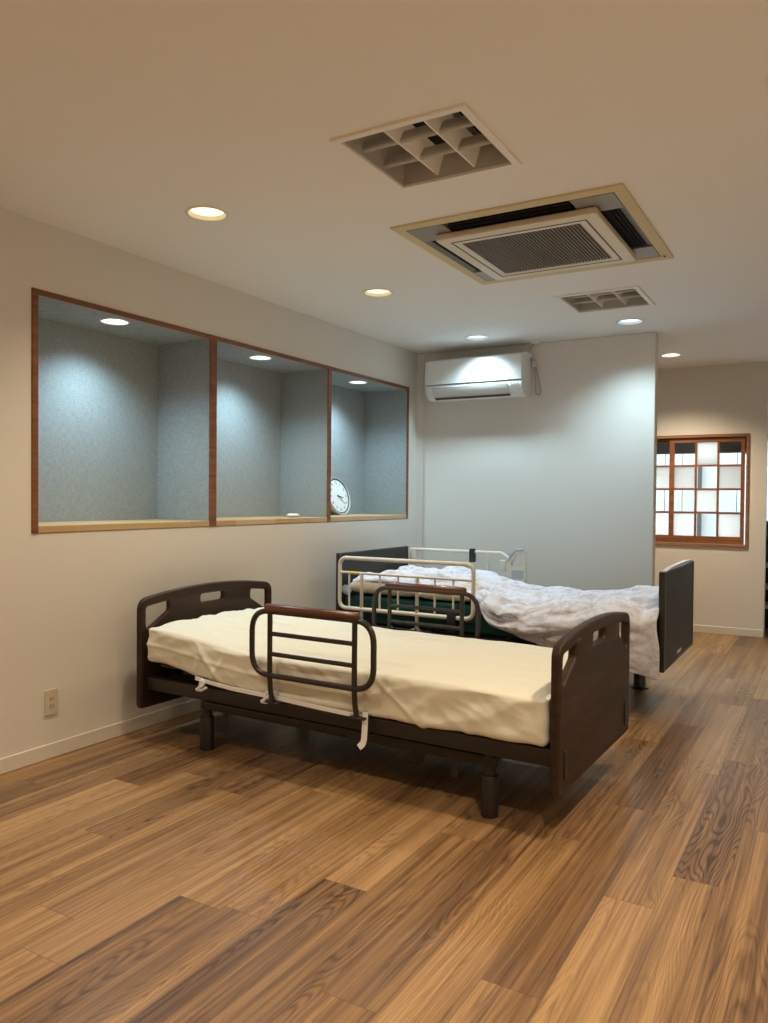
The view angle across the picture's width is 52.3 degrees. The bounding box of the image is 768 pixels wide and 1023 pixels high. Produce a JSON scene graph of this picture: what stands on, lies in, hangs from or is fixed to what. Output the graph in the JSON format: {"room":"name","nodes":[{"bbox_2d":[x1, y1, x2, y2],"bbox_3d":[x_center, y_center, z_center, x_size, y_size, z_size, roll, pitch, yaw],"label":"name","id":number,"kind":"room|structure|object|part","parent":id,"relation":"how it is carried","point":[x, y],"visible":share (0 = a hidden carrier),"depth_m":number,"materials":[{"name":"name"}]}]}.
{"room":"hospital room","nodes":[
{"label":"hospital room","id":0,"kind":"room"},
{"bbox_2d":[0,208,416,758],"bbox_3d":[-1.288,-0.091,4.119,0.100,2.450,11.020,1,1,30],"label":"wall","id":1,"kind":"structure","parent":0,"point":[69,601],"depth_m":3.89,"materials":[{"name":"paint"}]},
{"bbox_2d":[44,688,57,715],"bbox_3d":[-1.537,0.880,3.616,0.009,0.119,0.070,1,1,30],"label":"wall outlet","id":2,"kind":"object","parent":1,"relation":"attached to","point":[51,695],"visible":1,"depth_m":3.61,"materials":[{"name":"beige plastic"}]},
{"bbox_2d":[0,699,201,774],"bbox_3d":[-1.880,1.114,3.036,0.008,0.070,8.526,1,1,30],"label":"baseboard","id":3,"kind":"structure","parent":1,"relation":"attached to","point":[35,755],"depth_m":3.82,"materials":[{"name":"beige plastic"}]},
{"bbox_2d":[38,519,208,532],"bbox_3d":[-1.466,0.072,4.128,0.420,0.032,1.112,1,1,30],"label":"trim","id":4,"kind":"structure","parent":1,"relation":"attached to","point":[70,526],"depth_m":4.01,"materials":[{"name":"brown wood"}]},
{"bbox_2d":[31,287,408,533],"bbox_3d":[-0.687,-0.470,5.034,0.010,1.102,3.537,1,1,30],"label":"trim","id":5,"kind":"structure","parent":1,"relation":"attached to","point":[35,292],"depth_m":4.49,"materials":[{"name":"brown wood"}]},
{"bbox_2d":[38,318,406,526],"bbox_3d":[-0.883,-0.481,5.147,0.441,1.200,3.577,1,1,30],"label":"wall niche","id":6,"kind":"object","parent":1,"relation":"in","point":[123,423],"visible":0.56,"depth_m":4.66,"materials":[{"name":"paint"}]},
{"bbox_2d":[216,516,326,525],"bbox_3d":[-0.870,0.059,5.149,0.420,0.032,1.140,1,1,30],"label":"trim","id":7,"kind":"structure","parent":1,"relation":"attached to","point":[224,521],"depth_m":5.04,"materials":[{"name":"brown wood"}]},
{"bbox_2d":[287,513,299,516],"bbox_3d":[-0.632,0.026,5.446,0.075,0.027,0.115,1,1,30],"label":"puck","id":8,"kind":"object","parent":7,"relation":"on","point":[289,514],"visible":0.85,"depth_m":5.41,"materials":[{"name":"white plastic"}]},
{"bbox_2d":[331,514,405,520],"bbox_3d":[-0.277,0.046,6.165,0.420,0.032,1.130,1,1,30],"label":"trim","id":9,"kind":"structure","parent":1,"relation":"attached to","point":[347,517],"depth_m":6.08,"materials":[{"name":"brown wood"}]},
{"bbox_2d":[331,477,349,514],"bbox_3d":[-0.376,-0.124,6.264,0.123,0.305,0.314,1,1,30],"label":"wall clock","id":10,"kind":"object","parent":9,"relation":"on","point":[340,497],"visible":0.77,"depth_m":6.27,"materials":[{"name":"white plastic"}]},
{"bbox_2d":[39,295,404,392],"bbox_3d":[-0.865,-1.006,5.130,0.411,0.010,3.537,1,1,30],"label":"ceiling","id":11,"kind":"structure","parent":0,"point":[50,309],"depth_m":4.46,"materials":[{"name":"paint"}]},
{"bbox_2d":[99,318,129,324],"bbox_3d":[-1.397,-1.027,4.061,0.154,0.091,0.154,1,1,30],"label":"recessed light","id":12,"kind":"object","parent":11,"relation":"attached to","point":[111,321],"visible":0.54,"depth_m":4.10,"materials":[{"name":"white"}]},
{"bbox_2d":[248,355,271,359],"bbox_3d":[-0.802,-1.040,5.080,0.154,0.091,0.154,1,1,30],"label":"recessed light","id":13,"kind":"object","parent":11,"relation":"attached to","point":[254,357],"visible":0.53,"depth_m":5.13,"materials":[{"name":"white"}]},
{"bbox_2d":[348,381,367,383],"bbox_3d":[-0.204,-1.054,6.126,0.154,0.091,0.154,1,1,30],"label":"recessed light","id":14,"kind":"object","parent":11,"relation":"attached to","point":[351,382],"visible":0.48,"depth_m":6.18,"materials":[{"name":"white"}]},
{"bbox_2d":[0,628,767,1022],"bbox_3d":[0.415,1.166,3.200,3.850,0.001,11.320,1,1,30],"label":"floor","id":15,"kind":"structure","parent":0,"point":[272,873],"depth_m":2.51,"materials":[{"name":"brown wood"}]},
{"bbox_2d":[136,580,629,818],"bbox_3d":[-0.050,0.773,3.730,2.168,0.758,1.095,1,1,31],"label":"bed","id":16,"kind":"object","parent":15,"relation":"on","point":[590,694],"visible":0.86,"depth_m":3.27,"materials":[{"name":"brown wood"}]},
{"bbox_3d":[-0.952,0.680,4.295,0.036,0.582,1.007,1,1,31],"label":"headboard","id":17,"kind":"part","parent":16,"relation":"part of","materials":[{"name":"brown wood"}]},
{"bbox_3d":[-0.852,1.013,3.772,0.068,0.262,0.068,1,1,31],"label":"leg","id":18,"kind":"part","parent":16,"relation":"part of","materials":[{"name":"black paint"}]},
{"bbox_3d":[-0.467,0.625,3.411,0.077,0.412,0.102,1,1,31],"label":"post","id":19,"kind":"part","parent":16,"relation":"part of","materials":[{"name":"brown metal"}]},
{"bbox_3d":[-0.310,0.573,3.268,0.654,0.302,0.025,1,1,31],"label":"grip rail","id":20,"kind":"part","parent":16,"relation":"part of","materials":[{"name":"brown metal"}]},
{"bbox_3d":[-0.047,0.862,3.730,2.078,0.064,0.924,1,1,31],"label":"frame","id":21,"kind":"part","parent":16,"relation":"part of","materials":[{"name":"black paint"}]},
{"bbox_3d":[-0.018,0.937,3.713,1.530,0.040,0.814,1,1,31],"label":"frame","id":22,"kind":"part","parent":16,"relation":"part of","materials":[{"name":"black paint"}]},
{"bbox_2d":[147,607,567,749],"bbox_3d":[-0.054,0.759,3.722,2.057,0.389,1.017,1,1,31],"label":"mattress","id":23,"kind":"object","parent":16,"relation":"on","point":[500,690],"visible":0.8,"depth_m":3.36,"materials":[{"name":"beige fabric"}]},
{"bbox_3d":[-0.093,0.633,3.183,0.077,0.412,0.102,1,1,31],"label":"post","id":24,"kind":"part","parent":16,"relation":"part of","materials":[{"name":"brown metal"}]},
{"bbox_3d":[0.015,0.614,4.261,0.077,0.412,0.102,1,1,31],"label":"post","id":25,"kind":"part","parent":16,"relation":"part of","materials":[{"name":"brown metal"}]},
{"bbox_3d":[0.214,0.561,4.186,0.654,0.302,0.025,1,1,31],"label":"grip rail","id":26,"kind":"part","parent":16,"relation":"part of","materials":[{"name":"brown metal"}]},
{"bbox_3d":[0.390,0.622,4.033,0.077,0.412,0.102,1,1,31],"label":"post","id":27,"kind":"part","parent":16,"relation":"part of","materials":[{"name":"brown metal"}]},
{"bbox_3d":[0.406,1.038,3.006,0.068,0.262,0.068,1,1,31],"label":"leg","id":28,"kind":"part","parent":16,"relation":"part of","materials":[{"name":"black paint"}]},
{"bbox_3d":[0.857,0.718,3.178,0.036,0.580,0.980,1,1,31],"label":"footboard","id":29,"kind":"part","parent":16,"relation":"part of","materials":[{"name":"brown wood"}]},
{"bbox_2d":[336,546,693,689],"bbox_3d":[0.835,0.701,5.180,2.133,0.865,1.060,1,1,30],"label":"bed","id":30,"kind":"object","parent":15,"relation":"on","point":[676,581],"visible":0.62,"depth_m":4.97,"materials":[{"name":"black"}]},
{"bbox_3d":[-0.305,0.560,5.301,0.035,0.560,0.032,1,1,30],"label":"edge post","id":31,"kind":"part","parent":30,"relation":"part of","materials":[{"name":"black"}]},
{"bbox_3d":[-0.134,0.600,5.184,0.023,0.385,0.078,1,1,30],"label":"post","id":32,"kind":"part","parent":30,"relation":"part of","materials":[{"name":"beige metal"}]},
{"bbox_3d":[-0.066,0.281,5.703,0.034,0.011,0.913,1,1,30],"label":"edge rail","id":33,"kind":"part","parent":30,"relation":"part of","materials":[{"name":"black"}]},
{"bbox_3d":[-0.069,0.555,5.708,0.030,0.556,0.967,1,1,30],"label":"headboard","id":34,"kind":"part","parent":30,"relation":"part of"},
{"bbox_3d":[0.124,0.483,5.000,0.997,0.361,0.027,1,1,30],"label":"rail","id":35,"kind":"part","parent":30,"relation":"part of","materials":[{"name":"beige metal"}]},
{"bbox_3d":[0.230,0.499,6.120,0.062,0.426,0.026,1,1,30],"label":"panel","id":36,"kind":"part","parent":30,"relation":"part of","materials":[{"name":"beige paint"}]},
{"bbox_3d":[0.222,0.607,4.977,0.023,0.385,0.078,1,1,30],"label":"post","id":37,"kind":"part","parent":30,"relation":"part of","materials":[{"name":"beige metal"}]},
{"bbox_3d":[0.836,0.851,5.186,2.064,0.165,0.929,1,1,30],"label":"frame","id":38,"kind":"part","parent":30,"relation":"part of","materials":[{"name":"black plastic"}]},
{"bbox_3d":[0.588,0.493,5.911,0.832,0.410,0.025,1,1,30],"label":"rail","id":39,"kind":"part","parent":30,"relation":"part of","materials":[{"name":"beige metal"}]},
{"bbox_3d":[0.768,0.514,5.806,0.021,0.415,0.021,1,1,30],"label":"post","id":40,"kind":"part","parent":30,"relation":"part of","materials":[{"name":"beige paint"}]},
{"bbox_2d":[344,593,657,637],"bbox_3d":[0.824,0.666,5.184,2.018,0.179,0.937,1,1,30],"label":"mattress","id":41,"kind":"object","parent":30,"relation":"on","point":[381,618],"visible":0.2,"depth_m":5.01,"materials":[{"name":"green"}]},
{"bbox_2d":[342,585,350,594],"bbox_3d":[-0.251,0.525,5.257,0.079,0.066,0.037,1,1,30],"label":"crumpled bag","id":42,"kind":"object","parent":41,"relation":"on","point":[344,587],"visible":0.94,"depth_m":5.24,"materials":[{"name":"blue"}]},
{"bbox_2d":[350,581,414,596],"bbox_3d":[0.161,0.501,5.477,0.540,0.126,0.760,1,1,30],"label":"pillow","id":43,"kind":"object","parent":41,"relation":"on","point":[370,587],"visible":0.18,"depth_m":5.21,"materials":[{"name":"beige fabric"}]},
{"bbox_2d":[419,584,483,601],"bbox_3d":[0.538,0.522,5.211,0.370,0.101,0.680,1,1,30],"label":"blanket","id":44,"kind":"object","parent":41,"relation":"on","point":[444,597],"visible":0.25,"depth_m":4.97,"materials":[{"name":"beige fabric"}]},
{"bbox_2d":[353,565,659,680],"bbox_3d":[0.827,0.645,5.100,2.036,0.488,1.136,1,1,30],"label":"quilt","id":45,"kind":"object","parent":41,"relation":"on","point":[539,615],"visible":0.71,"depth_m":4.55,"materials":[{"name":"fabric"}]},
{"bbox_3d":[0.941,0.423,5.672,0.190,0.297,0.032,1,1,30],"label":"assist handle","id":46,"kind":"part","parent":30,"relation":"part of","materials":[{"name":"grey plastic"}]},
{"bbox_3d":[0.962,0.457,5.641,0.090,0.060,0.004,1,1,30],"label":"dial plate","id":47,"kind":"part","parent":30,"relation":"part of","materials":[{"name":"grey plastic"}]},
{"bbox_3d":[1.659,0.990,5.076,0.120,0.305,0.120,1,1,30],"label":"leg","id":48,"kind":"part","parent":30,"relation":"part of","materials":[{"name":"black metal"}]},
{"bbox_3d":[1.509,0.600,4.247,0.035,0.548,0.032,1,1,30],"label":"edge post","id":49,"kind":"part","parent":30,"relation":"part of","materials":[{"name":"black"}]},
{"bbox_3d":[1.748,0.328,4.651,0.034,0.011,0.913,1,1,30],"label":"edge rail","id":50,"kind":"part","parent":30,"relation":"part of","materials":[{"name":"white"}]},
{"bbox_3d":[1.743,0.861,4.660,0.033,0.012,0.911,1,1,30],"label":"edge rail","id":51,"kind":"part","parent":30,"relation":"part of","materials":[{"name":"black wood"}]},
{"bbox_3d":[1.746,0.596,4.655,0.030,0.544,0.967,1,1,30],"label":"footboard","id":52,"kind":"part","parent":30,"relation":"part of","materials":[{"name":"black wood"}]},
{"bbox_3d":[1.982,0.590,5.063,0.035,0.548,0.032,1,1,30],"label":"edge post","id":53,"kind":"part","parent":30,"relation":"part of","materials":[{"name":"black wood"}]},
{"bbox_2d":[765,520,767,627],"bbox_3d":[3.691,0.605,7.331,0.340,1.030,0.330,1,1,30],"label":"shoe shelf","id":54,"kind":"object","parent":15,"relation":"on","point":[766,576],"visible":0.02,"depth_m":7.50,"materials":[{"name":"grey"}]},
{"bbox_2d":[0,0,767,368],"bbox_3d":[0.411,-1.289,3.113,3.850,0.012,11.220,1,1,30],"label":"ceiling","id":55,"kind":"structure","parent":0,"point":[119,118],"depth_m":2.69,"materials":[{"name":"paint"}]},
{"bbox_2d":[185,205,228,221],"bbox_3d":[-0.771,-1.339,3.410,0.187,0.091,0.187,1,1,30],"label":"recessed light","id":56,"kind":"object","parent":55,"relation":"in","point":[201,213],"visible":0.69,"depth_m":3.44,"materials":[{"name":"white"}]},
{"bbox_2d":[363,288,393,296],"bbox_3d":[-0.035,-1.356,4.701,0.187,0.091,0.187,1,1,30],"label":"recessed light","id":57,"kind":"object","parent":55,"relation":"in","point":[376,292],"visible":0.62,"depth_m":4.74,"materials":[{"name":"white"}]},
{"bbox_2d":[329,103,521,191],"bbox_3d":[0.160,-1.342,2.781,0.509,0.145,0.507,1,1,30],"label":"ceiling vent","id":58,"kind":"object","parent":55,"relation":"attached to","point":[451,143],"visible":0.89,"depth_m":2.84,"materials":[{"name":"white"}]},
{"bbox_3d":[0.094,-1.330,2.819,0.068,0.074,0.448,1,1,30],"label":"louver blade","id":59,"kind":"part","parent":58,"relation":"part of","materials":[{"name":"white"}]},
{"bbox_3d":[0.122,-1.313,2.716,0.450,0.040,0.022,1,1,30],"label":"louver blade","id":60,"kind":"part","parent":58,"relation":"part of","materials":[{"name":"grey"}]},
{"bbox_3d":[0.199,-1.314,2.847,0.450,0.040,0.022,1,1,30],"label":"louver blade","id":61,"kind":"part","parent":58,"relation":"part of","materials":[{"name":"grey"}]},
{"bbox_3d":[0.226,-1.327,2.743,0.068,0.074,0.448,1,1,30],"label":"louver blade","id":62,"kind":"part","parent":58,"relation":"part of","materials":[{"name":"white"}]},
{"bbox_2d":[465,335,488,340],"bbox_3d":[0.713,-1.373,5.992,0.187,0.091,0.187,1,1,30],"label":"recessed light","id":63,"kind":"object","parent":55,"relation":"in","point":[471,337],"visible":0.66,"depth_m":6.04,"materials":[{"name":"white"}]},
{"bbox_2d":[390,182,673,284],"bbox_3d":[0.746,-1.277,3.760,1.042,0.057,1.066,1,1,30],"label":"air conditioner","id":64,"kind":"object","parent":55,"relation":"attached to","point":[604,226],"visible":1,"depth_m":3.59,"materials":[{"name":"plastic"}]},
{"bbox_3d":[0.746,-1.265,3.761,0.748,0.030,0.748,1,1,30],"label":"intake panel","id":65,"kind":"part","parent":64,"relation":"part of","materials":[{"name":"beige plastic"}]},
{"bbox_2d":[463,224,611,273],"bbox_3d":[0.746,-1.256,3.761,0.568,0.011,0.568,1,1,30],"label":"grille","id":66,"kind":"object","parent":64,"relation":"attached to","point":[565,245],"depth_m":3.74,"materials":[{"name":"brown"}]},
{"bbox_2d":[529,340,541,394],"bbox_3d":[1.179,-1.123,6.136,0.114,0.416,0.112,1,1,30],"label":"power cord","id":67,"kind":"object","parent":55,"relation":"hanging from","point":[533,342],"visible":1,"depth_m":6.17,"materials":[{"name":"white plastic"}]},
{"bbox_3d":[1.186,-1.322,6.117,0.090,0.017,0.090,1,1,30],"label":"ceiling plate","id":68,"kind":"part","parent":67,"relation":"part of","materials":[{"name":"white plastic"}]},
{"bbox_2d":[553,285,654,313],"bbox_3d":[1.367,-1.368,4.831,0.499,0.145,0.494,1,1,30],"label":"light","id":69,"kind":"object","parent":55,"relation":"attached to","point":[628,297],"visible":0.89,"depth_m":4.92,"materials":[{"name":"white"}]},
{"bbox_3d":[1.302,-1.356,4.869,0.068,0.074,0.435,1,1,30],"label":"louver blade","id":70,"kind":"part","parent":69,"relation":"part of","materials":[{"name":"white"}]},
{"bbox_3d":[1.330,-1.339,4.768,0.440,0.040,0.022,1,1,30],"label":"louver blade","id":71,"kind":"part","parent":69,"relation":"part of","materials":[{"name":"grey"}]},
{"bbox_3d":[1.404,-1.341,4.896,0.440,0.040,0.022,1,1,30],"label":"louver blade","id":72,"kind":"part","parent":69,"relation":"part of","materials":[{"name":"grey"}]},
{"bbox_3d":[1.431,-1.353,4.794,0.068,0.074,0.435,1,1,30],"label":"louver blade","id":73,"kind":"part","parent":69,"relation":"part of","materials":[{"name":"white"}]},
{"bbox_2d":[616,318,643,324],"bbox_3d":[1.701,-1.354,5.409,0.187,0.091,0.187,1,1,30],"label":"recessed light","id":74,"kind":"object","parent":55,"relation":"in","point":[632,321],"visible":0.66,"depth_m":5.46,"materials":[{"name":"white"}]},
{"bbox_2d":[660,353,681,356],"bbox_3d":[2.438,-1.369,6.646,0.176,0.091,0.176,1,1,30],"label":"recessed light","id":75,"kind":"object","parent":55,"relation":"in","point":[667,354],"visible":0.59,"depth_m":6.69,"materials":[{"name":"white"}]},
{"bbox_2d":[416,353,423,566],"bbox_3d":[0.302,-0.123,6.705,0.042,2.450,0.042,1,1,30],"label":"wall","id":76,"kind":"structure","parent":0,"point":[420,357],"depth_m":6.70,"materials":[{"name":"paint"}]},
{"bbox_2d":[422,332,658,631],"bbox_3d":[1.163,-0.108,6.285,1.951,2.450,0.100,1,1,30],"label":"wall","id":77,"kind":"structure","parent":0,"point":[565,474],"depth_m":6.11,"materials":[{"name":"paint"}]},
{"bbox_2d":[425,352,531,401],"bbox_3d":[0.755,-1.080,6.317,0.832,0.345,0.235,1,1,30],"label":"air conditioner","id":78,"kind":"object","parent":77,"relation":"attached to","point":[509,375],"visible":1,"depth_m":6.20,"materials":[{"name":"white plastic"}]},
{"bbox_2d":[432,383,510,399],"bbox_3d":[0.690,-0.955,6.261,0.660,0.090,0.068,1,1,30],"label":"outlet","id":79,"kind":"object","parent":78,"relation":"attached to","point":[450,391],"depth_m":6.25,"materials":[{"name":"grey plastic"}]},
{"bbox_3d":[0.699,-1.123,6.220,0.832,0.194,0.012,1,1,30],"label":"panel","id":80,"kind":"part","parent":78,"relation":"part of","materials":[{"name":"white plastic"}]},
{"bbox_2d":[655,361,767,637],"bbox_3d":[2.304,-0.122,7.632,2.566,2.450,0.120,1,1,30],"label":"wall","id":81,"kind":"structure","parent":0,"point":[729,583],"depth_m":7.10,"materials":[{"name":"paint"}]},
{"bbox_2d":[657,437,746,453],"bbox_3d":[2.331,-0.663,7.964,2.500,0.200,0.479,1,1,30],"label":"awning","id":82,"kind":"object","parent":81,"relation":"attached to","point":[725,447],"visible":0.08,"depth_m":7.47,"materials":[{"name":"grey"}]},
{"bbox_3d":[2.331,-0.663,7.964,2.500,0.200,0.479,1,1,30],"label":"frame","id":83,"kind":"part","parent":82,"relation":"part of","materials":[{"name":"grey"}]},
{"bbox_2d":[655,433,749,547],"bbox_3d":[2.582,-0.200,7.449,1.629,1.027,0.114,1,1,30],"label":"window","id":84,"kind":"structure","parent":81,"relation":"in","point":[747,435],"depth_m":7.34,"materials":[{"name":"brown wood"}]},
{"bbox_2d":[668,437,745,544],"bbox_3d":[2.964,-0.192,7.202,0.646,0.971,0.028,1,1,30],"label":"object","id":85,"kind":"structure","parent":84,"relation":"attached to","point":[671,538],"depth_m":7.19,"materials":[{"name":"white paper"}]},
{"bbox_2d":[693,624,762,637],"bbox_3d":[2.261,1.068,7.598,2.566,0.070,0.008,1,1,30],"label":"baseboard","id":86,"kind":"structure","parent":81,"relation":"attached to","point":[696,628],"depth_m":7.09,"materials":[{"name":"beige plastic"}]},
{"label":"outside","id":87,"kind":"structure","parent":0,"visible":0},
{"bbox_3d":[5.006,1.138,10.883,12.000,0.100,8.181,1,1,30],"label":"ground","id":88,"kind":"structure","parent":87,"visible":0},
{"bbox_2d":[656,453,767,544],"bbox_3d":[4.117,-0.208,9.640,12.592,2.620,0.095,1,1,30],"label":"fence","id":89,"kind":"object","parent":88,"relation":"on","point":[729,500],"visible":0.02,"depth_m":9.71,"materials":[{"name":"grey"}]},
{"bbox_3d":[3.922,-0.211,9.723,0.044,2.620,0.044,1,1,30],"label":"post","id":90,"kind":"part","parent":89,"relation":"part of","materials":[{"name":"grey"}]},
{"bbox_3d":[4.102,-0.209,9.686,12.000,2.580,0.030,1,1,30],"label":"rail","id":91,"kind":"part","parent":89,"relation":"part of","materials":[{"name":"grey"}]}
]}

